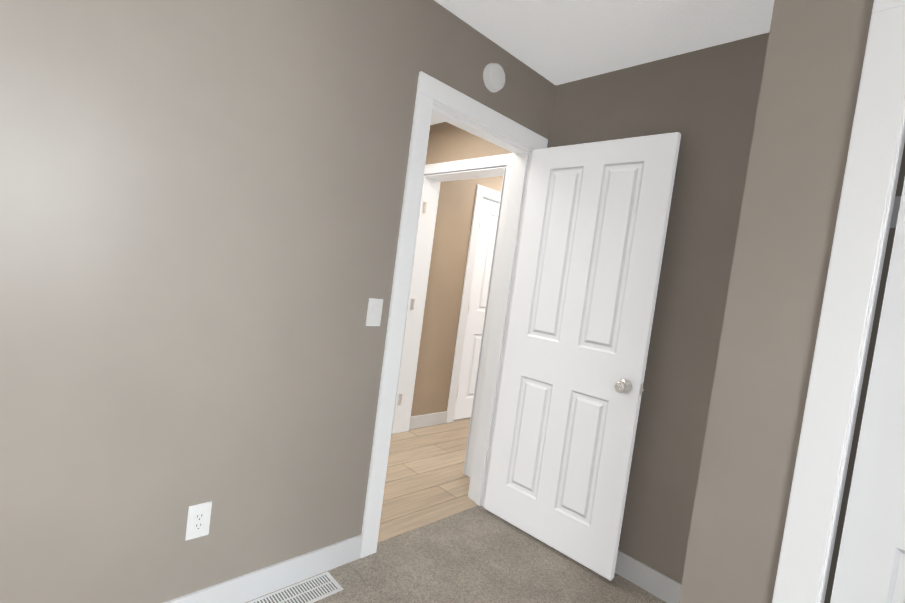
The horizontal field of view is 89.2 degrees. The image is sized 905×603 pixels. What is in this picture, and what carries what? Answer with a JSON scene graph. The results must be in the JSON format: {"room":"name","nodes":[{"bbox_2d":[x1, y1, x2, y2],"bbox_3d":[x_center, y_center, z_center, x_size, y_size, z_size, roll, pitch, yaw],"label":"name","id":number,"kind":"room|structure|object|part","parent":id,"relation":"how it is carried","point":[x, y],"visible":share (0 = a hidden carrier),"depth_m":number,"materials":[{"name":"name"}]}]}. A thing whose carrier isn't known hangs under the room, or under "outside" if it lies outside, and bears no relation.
{"room":"bedroom","nodes":[
{"label":"bedroom","id":0,"kind":"room"},
{"bbox_2d":[0,0,555,602],"bbox_3d":[-0.814,-0.124,1.544,3.620,2.460,0.120,5,4,-44],"label":"wall","id":1,"kind":"structure","parent":0,"point":[200,208],"depth_m":1.47,"materials":[{"name":"beige paint"}]},
{"bbox_2d":[185,501,211,540],"bbox_3d":[-0.862,0.745,1.560,0.072,0.118,0.008,5,4,-44],"label":"electrical outlet plate","id":2,"kind":"object","parent":1,"relation":"attached to","point":[198,520],"visible":1,"depth_m":1.56,"materials":[{"name":"white plastic"}]},
{"bbox_2d":[164,535,362,602],"bbox_3d":[-1.257,1.022,1.221,2.376,0.105,0.016,5,4,-44],"label":"baseboard","id":3,"kind":"structure","parent":1,"relation":"attached to","point":[245,588],"depth_m":1.78,"materials":[{"name":"white wood"}]},
{"bbox_2d":[366,298,382,325],"bbox_3d":[-0.330,0.046,1.949,0.072,0.118,0.011,5,4,-44],"label":"switch plate","id":4,"kind":"object","parent":1,"relation":"attached to","point":[374,313],"visible":1,"depth_m":1.94,"materials":[{"name":"white plastic"}]},
{"bbox_2d":[360,71,547,557],"bbox_3d":[0.010,0.103,2.386,0.948,2.145,0.164,5,4,-44],"label":"door frame","id":5,"kind":"structure","parent":1,"relation":"attached to","point":[430,89],"depth_m":2.12,"materials":[{"name":"white wood"}]},
{"bbox_3d":[-0.041,0.094,2.439,0.948,2.145,0.016,5,4,-44],"label":"hall door trim","id":6,"kind":"part","parent":5,"relation":"part of","materials":[{"name":"white wood"}]},
{"bbox_2d":[484,132,680,580],"bbox_3d":[0.593,0.221,2.320,0.760,2.030,0.165,10,4,44],"label":"door","id":7,"kind":"structure","parent":5,"relation":"attached to","point":[593,236],"depth_m":2.26,"materials":[{"name":"white wood"}]},
{"bbox_3d":[0.800,0.388,2.109,0.064,0.064,0.165,10,4,44],"label":"knob","id":8,"kind":"part","parent":7,"relation":"part of","materials":[{"name":"silver metal"}]},
{"bbox_2d":[639,383,643,395],"bbox_3d":[0.851,0.397,2.060,0.011,0.056,0.023,10,4,44],"label":"door latch","id":9,"kind":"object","parent":7,"relation":"attached to","point":[641,389],"depth_m":2.06,"materials":[{"name":"silver metal"}]},
{"bbox_2d":[483,63,504,92],"bbox_3d":[0.210,-1.098,2.248,0.132,0.132,0.042,5,4,-44],"label":"smoke detector","id":10,"kind":"object","parent":1,"relation":"attached to","point":[494,77],"visible":0.98,"depth_m":2.22,"materials":[{"name":"white plastic"}]},
{"bbox_2d":[377,417,477,542],"bbox_3d":[-0.163,1.170,3.359,5.400,0.096,1.405,5,4,-44],"label":"floor","id":11,"kind":"structure","parent":0,"point":[427,480],"depth_m":2.96,"materials":[{"name":"beige wood"}]},
{"bbox_2d":[246,505,665,602],"bbox_3d":[0.137,1.345,0.445,3.620,0.100,3.215,5,4,-44],"label":"floor carpet","id":12,"kind":"object","parent":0,"point":[479,554],"visible":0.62,"depth_m":2.07,"materials":[{"name":"grey carpet"}]},
{"bbox_2d":[248,572,342,602],"bbox_3d":[-0.600,1.133,1.766,0.335,0.005,0.130,5,4,-44],"label":"air vent register","id":13,"kind":"object","parent":12,"relation":"on","point":[318,587],"visible":1,"depth_m":1.79,"materials":[{"name":"white metal"}]},
{"bbox_2d":[411,125,502,415],"bbox_3d":[0.154,-0.123,4.210,1.484,2.460,0.143,5,4,-44],"label":"wall","id":14,"kind":"structure","parent":0,"point":[449,253],"depth_m":3.94,"materials":[{"name":"beige paint"}]},
{"bbox_2d":[409,411,447,428],"bbox_3d":[-0.221,1.028,3.971,0.474,0.105,0.014,5,4,-44],"label":"baseboard","id":15,"kind":"structure","parent":14,"relation":"attached to","point":[419,421],"depth_m":3.96,"materials":[{"name":"white wood"}]},
{"bbox_2d":[446,184,500,422],"bbox_3d":[0.417,0.060,4.417,0.942,2.145,0.016,5,4,-44],"label":"trim","id":16,"kind":"structure","parent":14,"relation":"attached to","point":[486,192],"depth_m":4.11,"materials":[{"name":"white wood"}]},
{"bbox_2d":[454,199,498,419],"bbox_3d":[0.393,0.102,4.438,0.754,2.030,0.035,5,4,-44],"label":"hall door","id":17,"kind":"structure","parent":14,"relation":"in","point":[477,303],"depth_m":4.25,"materials":[{"name":"white wood"}]},
{"bbox_2d":[426,122,509,164],"bbox_3d":[0.149,-1.129,3.339,0.140,0.387,0.846,5,4,-44],"label":"wall","id":18,"kind":"structure","parent":0,"point":[448,142],"depth_m":3.38,"materials":[{"name":"beige paint"}]},
{"bbox_2d":[391,153,514,476],"bbox_3d":[-0.010,0.089,3.397,0.172,2.073,0.846,5,4,-44],"label":"door frame","id":19,"kind":"structure","parent":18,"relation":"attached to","point":[417,293],"depth_m":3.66,"materials":[{"name":"white wood"}]},
{"bbox_3d":[-0.318,0.023,3.648,0.036,1.630,0.012,5,4,-44],"label":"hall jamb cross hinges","id":20,"kind":"part","parent":19,"relation":"part of","materials":[{"name":"white wood"}]},
{"bbox_2d":[430,0,773,124],"bbox_3d":[0.949,-1.196,1.769,6.320,0.100,4.620,5,4,-44],"label":"ceiling","id":21,"kind":"structure","parent":0,"point":[556,42],"depth_m":2.00,"materials":[{"name":"white paint"}]},
{"bbox_2d":[547,32,904,602],"bbox_3d":[1.565,0.186,1.589,0.124,2.460,3.170,5,4,-44],"label":"wall","id":22,"kind":"structure","parent":0,"point":[703,102],"depth_m":2.05,"materials":[{"name":"beige paint"}]},
{"bbox_2d":[615,550,680,602],"bbox_3d":[0.691,1.227,2.292,0.016,0.105,1.219,5,4,-44],"label":"baseboard","id":23,"kind":"structure","parent":22,"relation":"attached to","point":[659,585],"depth_m":2.08,"materials":[{"name":"white wood"}]},
{"bbox_2d":[890,196,900,227],"bbox_3d":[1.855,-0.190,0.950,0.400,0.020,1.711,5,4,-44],"label":"hinge","id":24,"kind":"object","parent":22,"relation":"attached to","point":[895,212],"depth_m":1.38,"materials":[{"name":"grey metal"}]},
{"bbox_2d":[678,0,873,602],"bbox_3d":[0.916,0.116,1.261,0.120,2.460,0.289,5,4,-44],"label":"wall","id":25,"kind":"structure","parent":0,"point":[810,82],"depth_m":1.24,"materials":[{"name":"beige paint"}]},
{"bbox_3d":[1.587,-0.815,0.657,0.120,0.385,1.266,5,4,-44],"label":"wall","id":26,"kind":"structure","parent":0,"visible":0},
{"bbox_2d":[772,0,904,602],"bbox_3d":[1.427,0.404,0.715,0.120,2.075,1.266,5,4,-44],"label":"door frame","id":27,"kind":"structure","parent":26,"relation":"attached to","point":[864,352],"depth_m":1.12,"materials":[{"name":"white wood"}]},
{"bbox_2d":[830,179,904,602],"bbox_3d":[1.103,0.349,1.021,0.035,2.012,0.298,5,4,-44],"label":"closet door","id":28,"kind":"structure","parent":26,"relation":"in","point":[870,567],"depth_m":1.09,"materials":[{"name":"white wood"}]}
]}

